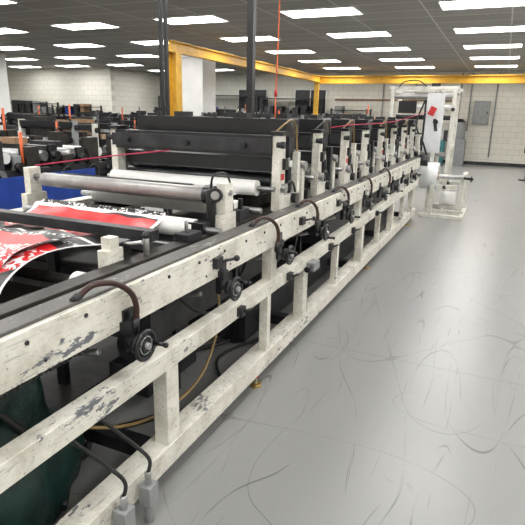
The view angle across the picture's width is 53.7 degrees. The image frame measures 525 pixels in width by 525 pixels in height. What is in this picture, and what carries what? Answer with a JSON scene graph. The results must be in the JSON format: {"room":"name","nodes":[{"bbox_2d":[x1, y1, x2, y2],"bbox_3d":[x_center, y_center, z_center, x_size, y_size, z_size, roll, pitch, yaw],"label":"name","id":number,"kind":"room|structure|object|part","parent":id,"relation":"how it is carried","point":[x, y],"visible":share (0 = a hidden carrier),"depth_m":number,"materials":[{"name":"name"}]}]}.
{"room":"print shop","nodes":[
{"label":"print shop","id":0,"kind":"room"},
{"bbox_2d":[0,53,10,121],"bbox_3d":[-8.396,-4.933,16.517,0.620,3.250,0.620,8,17,23],"label":"structural column","id":1,"kind":"structure","parent":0,"point":[4,88],"depth_m":16.31,"materials":[{"name":"white paint"}]},
{"bbox_2d":[7,68,159,117],"bbox_3d":[-8.066,-6.989,23.763,5.900,3.250,3.500,8,17,23],"label":"wall","id":2,"kind":"structure","parent":0,"point":[112,89],"depth_m":21.91,"materials":[{"name":"white brick"}]},
{"bbox_2d":[0,0,524,73],"bbox_3d":[-3.046,-4.490,9.298,27.400,0.100,26.400,8,17,23],"label":"ceiling","id":3,"kind":"structure","parent":0,"point":[422,26],"depth_m":10.97,"materials":[{"name":"tile"}]},
{"bbox_2d":[0,0,18,4],"bbox_3d":[-4.617,-4.181,8.298,1.260,0.020,0.650,8,17,23],"label":"ceiling light","id":4,"kind":"object","parent":3,"relation":"in","point":[2,2],"depth_m":8.33,"materials":[{"name":"white plastic"}]},
{"bbox_2d":[0,27,29,33],"bbox_3d":[-5.865,-5.115,11.471,1.260,0.020,0.650,8,17,23],"label":"ceiling light","id":5,"kind":"object","parent":3,"relation":"in","point":[3,30],"depth_m":11.43,"materials":[{"name":"white plastic"}]},
{"bbox_2d":[0,46,35,49],"bbox_3d":[-7.114,-6.048,14.644,1.260,0.020,0.650,8,17,23],"label":"ceiling light","id":6,"kind":"object","parent":3,"relation":"in","point":[1,47],"depth_m":14.62,"materials":[{"name":"white plastic"}]},
{"bbox_2d":[6,57,39,60],"bbox_3d":[-8.363,-6.982,17.817,1.260,0.020,0.650,8,17,23],"label":"ceiling light","id":7,"kind":"object","parent":3,"relation":"in","point":[22,58],"depth_m":17.82,"materials":[{"name":"white plastic"}]},
{"bbox_2d":[7,66,42,67],"bbox_3d":[-9.611,-7.916,20.990,1.260,0.020,0.650,8,17,23],"label":"ceiling light","id":8,"kind":"object","parent":3,"relation":"in","point":[7,66],"depth_m":20.99,"materials":[{"name":"white plastic"}]},
{"bbox_2d":[54,65,90,66],"bbox_3d":[-7.334,-7.584,20.015,1.260,0.020,0.650,8,17,23],"label":"ceiling light","id":9,"kind":"object","parent":3,"relation":"in","point":[54,65],"depth_m":19.95,"materials":[{"name":"white plastic"}]},
{"bbox_2d":[54,56,96,58],"bbox_3d":[-6.085,-6.650,16.842,1.260,0.020,0.650,8,17,23],"label":"ceiling light","id":10,"kind":"object","parent":3,"relation":"in","point":[63,57],"depth_m":16.81,"materials":[{"name":"white plastic"}]},
{"bbox_2d":[51,43,105,47],"bbox_3d":[-4.836,-5.716,13.669,1.260,0.020,0.650,8,17,23],"label":"ceiling light","id":11,"kind":"object","parent":3,"relation":"in","point":[71,45],"depth_m":13.64,"materials":[{"name":"white plastic"}]},
{"bbox_2d":[49,21,120,29],"bbox_3d":[-3.588,-4.782,10.496,1.260,0.020,0.650,8,17,23],"label":"ceiling light","id":12,"kind":"object","parent":3,"relation":"in","point":[81,25],"depth_m":10.47,"materials":[{"name":"white plastic"}]},
{"bbox_2d":[105,63,143,65],"bbox_3d":[-5.056,-7.251,19.040,1.260,0.020,0.650,8,17,23],"label":"ceiling light","id":13,"kind":"object","parent":3,"relation":"in","point":[130,64],"depth_m":18.98,"materials":[{"name":"white plastic"}]},
{"bbox_2d":[114,54,158,57],"bbox_3d":[-3.807,-6.317,15.867,1.260,0.020,0.650,8,17,23],"label":"ceiling light","id":14,"kind":"object","parent":3,"relation":"in","point":[126,55],"depth_m":15.82,"materials":[{"name":"white plastic"}]},
{"bbox_2d":[129,39,186,44],"bbox_3d":[-2.559,-5.383,12.693,1.260,0.020,0.650,8,17,23],"label":"ceiling light","id":15,"kind":"object","parent":3,"relation":"in","point":[143,42],"depth_m":12.71,"materials":[{"name":"white plastic"}]},
{"bbox_2d":[152,14,229,24],"bbox_3d":[-1.310,-4.449,9.520,1.260,0.020,0.650,8,17,23],"label":"ceiling light","id":16,"kind":"object","parent":3,"relation":"in","point":[195,19],"depth_m":9.48,"materials":[{"name":"white plastic"}]},
{"bbox_2d":[216,69,235,70],"bbox_3d":[-1.749,-7.520,20.262,1.260,0.020,0.650,8,17,23],"label":"ceiling light","id":17,"kind":"object","parent":3,"relation":"in","point":[216,69],"depth_m":20.30,"materials":[{"name":"white plastic"}]},
{"bbox_2d":[219,35,280,41],"bbox_3d":[-0.281,-5.051,11.718,1.260,0.020,0.650,8,17,23],"label":"ceiling light","id":18,"kind":"object","parent":3,"relation":"in","point":[265,37],"depth_m":11.71,"materials":[{"name":"white plastic"}]},
{"bbox_2d":[246,0,256,96],"bbox_3d":[-0.085,-2.140,4.229,0.115,1.505,0.115,8,17,23],"label":"pole","id":19,"kind":"object","parent":3,"relation":"hanging from","point":[251,4],"visible":1,"depth_m":4.31,"materials":[{"name":"black metal"}]},
{"bbox_2d":[274,0,279,96],"bbox_3d":[0.133,-2.110,4.141,0.037,1.505,0.027,2,16,3],"label":"pull cord","id":20,"kind":"object","parent":3,"relation":"hanging from","point":[275,90],"visible":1,"depth_m":4.25,"materials":[{"name":"orange plastic"}]},
{"bbox_2d":[264,49,316,53],"bbox_3d":[0.748,-5.652,13.916,1.260,0.020,0.650,8,17,23],"label":"ceiling light","id":21,"kind":"object","parent":3,"relation":"in","point":[299,50],"depth_m":13.88,"materials":[{"name":"white plastic"}]},
{"bbox_2d":[297,59,341,62],"bbox_3d":[1.777,-6.253,16.113,1.260,0.020,0.650,8,17,23],"label":"ceiling light","id":22,"kind":"object","parent":3,"relation":"in","point":[326,60],"depth_m":16.08,"materials":[{"name":"white plastic"}]},
{"bbox_2d":[278,6,363,17],"bbox_3d":[0.968,-4.117,8.545,1.260,0.020,0.650,8,17,23],"label":"ceiling light","id":23,"kind":"object","parent":3,"relation":"in","point":[342,10],"depth_m":8.51,"materials":[{"name":"white plastic"}]},
{"bbox_2d":[322,67,361,69],"bbox_3d":[2.806,-6.854,18.311,1.260,0.020,0.650,8,17,23],"label":"ceiling light","id":24,"kind":"object","parent":3,"relation":"in","point":[328,68],"depth_m":18.25,"materials":[{"name":"white plastic"}]},
{"bbox_2d":[325,30,392,37],"bbox_3d":[1.997,-4.718,10.743,1.260,0.020,0.650,8,17,23],"label":"ceiling light","id":25,"kind":"object","parent":3,"relation":"in","point":[384,33],"depth_m":10.71,"materials":[{"name":"white plastic"}]},
{"bbox_2d":[356,46,411,51],"bbox_3d":[3.026,-5.319,12.940,1.260,0.020,0.650,8,17,23],"label":"ceiling light","id":26,"kind":"object","parent":3,"relation":"in","point":[404,48],"depth_m":12.90,"materials":[{"name":"white plastic"}]},
{"bbox_2d":[378,58,424,60],"bbox_3d":[4.055,-5.920,15.138,1.260,0.020,0.650,8,17,23],"label":"ceiling light","id":27,"kind":"object","parent":3,"relation":"in","point":[381,59],"depth_m":15.11,"materials":[{"name":"white plastic"}]},
{"bbox_2d":[394,66,434,68],"bbox_3d":[5.084,-6.522,17.336,1.260,0.020,0.650,8,17,23],"label":"ceiling light","id":28,"kind":"object","parent":3,"relation":"in","point":[398,67],"depth_m":17.28,"materials":[{"name":"white plastic"}]},
{"bbox_2d":[437,0,524,9],"bbox_3d":[3.245,-3.784,7.570,1.260,0.020,0.650,8,17,23],"label":"ceiling light","id":29,"kind":"object","parent":3,"relation":"in","point":[444,4],"depth_m":7.63,"materials":[{"name":"white plastic"}]},
{"bbox_2d":[453,25,524,33],"bbox_3d":[4.274,-4.385,9.767,1.260,0.020,0.650,8,17,23],"label":"ceiling light","id":30,"kind":"object","parent":3,"relation":"in","point":[507,28],"depth_m":9.74,"materials":[{"name":"white plastic"}]},
{"bbox_2d":[462,43,522,48],"bbox_3d":[5.303,-4.987,11.965,1.260,0.020,0.650,8,17,23],"label":"ceiling light","id":31,"kind":"object","parent":3,"relation":"in","point":[508,45],"depth_m":11.92,"materials":[{"name":"white plastic"}]},
{"bbox_2d":[469,56,519,59],"bbox_3d":[6.332,-5.588,14.163,1.260,0.020,0.650,8,17,23],"label":"ceiling light","id":32,"kind":"object","parent":3,"relation":"in","point":[473,57],"depth_m":14.14,"materials":[{"name":"white plastic"}]},
{"bbox_2d":[474,65,517,67],"bbox_3d":[7.361,-6.189,16.360,1.260,0.020,0.650,8,17,23],"label":"ceiling light","id":33,"kind":"object","parent":3,"relation":"in","point":[476,66],"depth_m":16.34,"materials":[{"name":"white plastic"}]},
{"bbox_2d":[52,163,524,524],"bbox_3d":[-3.123,-1.269,10.216,27.400,0.100,26.400,8,17,23],"label":"floor","id":34,"kind":"structure","parent":0,"point":[401,401],"depth_m":3.00,"materials":[{"name":"concrete"}]},
{"bbox_2d":[0,105,42,124],"bbox_3d":[-7.732,-3.112,13.007,1.532,1.702,8.000,8,17,23],"label":"press","id":35,"kind":"object","parent":34,"relation":"on","point":[38,111],"visible":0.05,"depth_m":14.79,"materials":[{"name":"metal"}]},
{"bbox_2d":[11,100,59,115],"bbox_3d":[-9.781,-5.938,22.294,2.260,1.953,0.660,8,17,23],"label":"storage rack","id":36,"kind":"object","parent":34,"relation":"on","point":[21,106],"visible":0.3,"depth_m":21.89,"materials":[{"name":"grey metal"}]},
{"bbox_2d":[0,108,131,158],"bbox_3d":[-4.422,-1.745,8.646,1.532,1.615,5.400,8,17,23],"label":"press","id":37,"kind":"object","parent":34,"relation":"on","point":[36,127],"visible":0.21,"depth_m":9.60,"materials":[{"name":"grey metal"}]},
{"bbox_2d":[0,131,144,209],"bbox_3d":[-3.322,-0.731,5.655,1.340,1.354,5.240,8,17,23],"label":"machine","id":38,"kind":"object","parent":34,"relation":"on","point":[16,153],"visible":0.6,"depth_m":6.19,"materials":[{"name":"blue metal"}]},
{"bbox_2d":[0,104,145,131],"bbox_3d":[-5.528,-2.680,11.638,1.532,1.723,10.000,8,17,23],"label":"press","id":39,"kind":"object","parent":34,"relation":"on","point":[9,117],"visible":0.05,"depth_m":12.28,"materials":[{"name":"grey metal"}]},
{"bbox_2d":[51,104,101,116],"bbox_3d":[-7.596,-5.571,21.371,2.060,1.855,0.660,8,17,23],"label":"storage rack","id":40,"kind":"object","parent":34,"relation":"on","point":[64,110],"visible":0.29,"depth_m":21.01,"materials":[{"name":"grey metal"}]},
{"bbox_2d":[75,107,154,126],"bbox_3d":[-4.861,-5.052,19.948,1.632,1.763,5.100,8,17,23],"label":"machine","id":41,"kind":"object","parent":34,"relation":"on","point":[132,116],"visible":0.04,"depth_m":18.40,"materials":[{"name":"grey metal"}]},
{"bbox_2d":[100,129,135,148],"bbox_3d":[-3.542,-2.463,11.905,1.300,1.250,0.700,8,17,23],"label":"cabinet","id":42,"kind":"object","parent":34,"relation":"on","point":[102,130],"visible":0.02,"depth_m":11.59,"materials":[{"name":"grey metal"}]},
{"bbox_2d":[157,0,172,214],"bbox_3d":[-1.185,-1.854,6.316,0.180,3.250,0.140,8,17,23],"label":"pole","id":43,"kind":"object","parent":34,"relation":"on","point":[162,15],"visible":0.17,"depth_m":6.16,"materials":[{"name":"black metal"}]},
{"bbox_2d":[181,47,216,115],"bbox_3d":[-1.799,-4.180,14.430,0.870,3.250,0.820,8,17,23],"label":"structural column","id":44,"kind":"structure","parent":34,"relation":"on","point":[198,75],"depth_m":13.96,"materials":[{"name":"white paint"}]},
{"bbox_2d":[153,105,245,115],"bbox_3d":[-2.002,-4.818,19.015,1.632,1.957,4.900,8,17,23],"label":"machine","id":45,"kind":"object","parent":34,"relation":"on","point":[219,111],"visible":0.06,"depth_m":19.50,"materials":[{"name":"grey metal"}]},
{"bbox_2d":[0,97,428,524],"bbox_3d":[0.007,-0.555,4.624,1.716,1.746,9.617,8,17,23],"label":"machine","id":46,"kind":"object","parent":34,"relation":"on","point":[106,300],"visible":1,"depth_m":2.78,"materials":[{"name":"beige paint"}]},
{"bbox_3d":[-0.066,-0.168,4.592,1.352,1.005,9.300,8,17,23],"label":"drive frame","id":47,"kind":"part","parent":46,"relation":"part of","materials":[{"name":"metal"}]},
{"bbox_3d":[-0.172,-0.181,4.638,1.480,1.000,9.300,8,17,23],"label":"frame","id":48,"kind":"part","parent":46,"relation":"part of","materials":[{"name":"beige paint"}]},
{"bbox_2d":[107,111,310,211],"bbox_3d":[-0.392,-0.764,3.731,1.390,0.612,0.705,8,17,23],"label":"press","id":49,"kind":"object","parent":46,"relation":"on","point":[257,155],"depth_m":3.53,"materials":[{"name":"beige paint"}]},
{"bbox_2d":[197,112,339,195],"bbox_3d":[-0.077,-0.949,4.404,1.390,0.612,0.705,8,17,23],"label":"printing press unit","id":50,"kind":"object","parent":46,"relation":"on","point":[313,133],"depth_m":4.11,"materials":[{"name":"beige paint"}]},
{"bbox_2d":[261,114,360,184],"bbox_3d":[0.237,-1.133,5.076,1.390,0.612,0.705,8,17,23],"label":"printing press unit","id":51,"kind":"object","parent":46,"relation":"on","point":[341,135],"depth_m":4.76,"materials":[{"name":"beige paint"}]},
{"bbox_2d":[293,114,377,176],"bbox_3d":[0.552,-1.317,5.749,1.390,0.612,0.705,8,17,23],"label":"printing press unit","id":52,"kind":"object","parent":46,"relation":"on","point":[367,166],"depth_m":5.40,"materials":[{"name":"beige paint"}]},
{"bbox_2d":[321,115,390,170],"bbox_3d":[0.867,-1.500,6.421,1.390,0.612,0.705,8,17,23],"label":"printing press unit","id":53,"kind":"object","parent":46,"relation":"on","point":[381,158],"depth_m":6.03,"materials":[{"name":"beige paint"}]},
{"bbox_2d":[330,116,401,165],"bbox_3d":[1.182,-1.684,7.094,1.390,0.612,0.705,8,17,23],"label":"printing press unit","id":54,"kind":"object","parent":46,"relation":"on","point":[392,127],"depth_m":6.70,"materials":[{"name":"beige paint"}]},
{"bbox_2d":[345,116,410,161],"bbox_3d":[1.497,-1.868,7.766,1.390,0.612,0.705,8,17,23],"label":"printing press unit","id":55,"kind":"object","parent":46,"relation":"on","point":[403,124],"depth_m":7.37,"materials":[{"name":"beige paint"}]},
{"bbox_2d":[360,116,416,157],"bbox_3d":[1.812,-2.052,8.439,1.390,0.612,0.705,8,17,23],"label":"printing press unit","id":56,"kind":"object","parent":46,"relation":"on","point":[412,134],"depth_m":8.04,"materials":[{"name":"beige paint"}]},
{"bbox_2d":[216,94,263,114],"bbox_3d":[-1.229,-5.956,22.266,2.460,2.400,0.660,8,17,23],"label":"storage rack","id":57,"kind":"object","parent":34,"relation":"on","point":[256,95],"visible":0.08,"depth_m":21.73,"materials":[{"name":"grey metal"}]},
{"bbox_2d":[201,103,338,117],"bbox_3d":[0.222,-2.741,12.102,1.632,1.851,6.379,8,17,23],"label":"machine","id":58,"kind":"object","parent":34,"relation":"on","point":[202,113],"visible":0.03,"depth_m":10.49,"materials":[{"name":"grey metal"}]},
{"bbox_2d":[260,97,322,114],"bbox_3d":[1.138,-5.562,21.265,2.460,2.300,0.660,8,17,23],"label":"storage rack","id":59,"kind":"object","parent":34,"relation":"on","point":[302,110],"visible":0.21,"depth_m":20.96,"materials":[{"name":"grey metal"}]},
{"bbox_2d":[168,40,524,115],"bbox_3d":[4.988,-3.519,13.139,11.100,3.000,9.900,8,17,23],"label":"steel beam frame","id":60,"kind":"structure","parent":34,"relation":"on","point":[176,49],"depth_m":16.42,"materials":[{"name":"yellow metal"}]},
{"bbox_2d":[323,106,375,118],"bbox_3d":[2.749,-4.028,16.665,1.532,1.945,3.100,8,17,23],"label":"machine","id":61,"kind":"object","parent":34,"relation":"on","point":[326,115],"visible":0.04,"depth_m":16.20,"materials":[{"name":"grey metal"}]},
{"bbox_2d":[330,106,371,115],"bbox_3d":[3.413,-5.082,20.332,1.460,1.994,0.660,8,17,23],"label":"storage rack","id":62,"kind":"object","parent":34,"relation":"on","point":[337,108],"visible":0.2,"depth_m":20.06,"materials":[{"name":"grey metal"}]},
{"bbox_2d":[389,80,473,220],"bbox_3d":[2.905,-1.967,8.950,1.523,2.214,1.132,8,17,23],"label":"stand","id":63,"kind":"object","parent":34,"relation":"on","point":[434,107],"visible":0.9,"depth_m":8.69,"materials":[{"name":"beige paint"}]},
{"bbox_2d":[429,140,444,165],"bbox_3d":[6.234,-3.995,18.512,0.510,1.030,0.460,8,17,23],"label":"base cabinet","id":64,"kind":"object","parent":34,"relation":"on","point":[442,143],"visible":0.28,"depth_m":18.31,"materials":[{"name":"teal metal"}]},
{"bbox_2d":[452,119,465,165],"bbox_3d":[7.034,-4.343,18.725,0.550,1.620,0.600,8,17,23],"label":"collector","id":65,"kind":"object","parent":34,"relation":"on","point":[460,143],"visible":0.64,"depth_m":18.48,"materials":[{"name":"grey paint"}]},
{"bbox_2d":[164,71,524,163],"bbox_3d":[5.086,-5.625,20.082,21.300,3.250,0.200,8,17,23],"label":"wall","id":66,"kind":"structure","parent":0,"point":[507,145],"depth_m":19.17,"materials":[{"name":"white brick"}]},
{"bbox_2d":[238,89,267,112],"bbox_3d":[-0.422,-6.896,22.166,1.380,0.980,0.060,8,17,23],"label":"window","id":67,"kind":"structure","parent":66,"relation":"in","point":[241,100],"depth_m":22.16,"materials":[{"name":"black glass"}]},
{"bbox_2d":[294,89,326,114],"bbox_3d":[1.947,-6.550,21.151,1.380,0.980,0.060,8,17,23],"label":"window","id":68,"kind":"structure","parent":66,"relation":"in","point":[299,93],"depth_m":21.12,"materials":[{"name":"black glass"}]},
{"bbox_2d":[335,73,500,156],"bbox_3d":[6.203,-5.388,19.439,7.300,3.200,0.115,8,17,23],"label":"conduit","id":69,"kind":"object","parent":66,"relation":"attached to","point":[382,99],"visible":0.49,"depth_m":18.94,"materials":[{"name":"black metal"}]},
{"bbox_2d":[472,101,490,123],"bbox_3d":[7.845,-5.370,18.602,0.550,0.800,0.245,8,17,23],"label":"electrical panel","id":70,"kind":"object","parent":66,"relation":"attached to","point":[481,111],"visible":1,"depth_m":18.51,"materials":[{"name":"grey paint"}]},
{"bbox_2d":[443,160,524,167],"bbox_3d":[4.959,-4.100,20.434,21.000,0.120,0.020,8,17,23],"label":"baseboard","id":71,"kind":"structure","parent":66,"relation":"attached to","point":[465,162],"depth_m":18.94,"materials":[{"name":"black rubber"}]}
]}

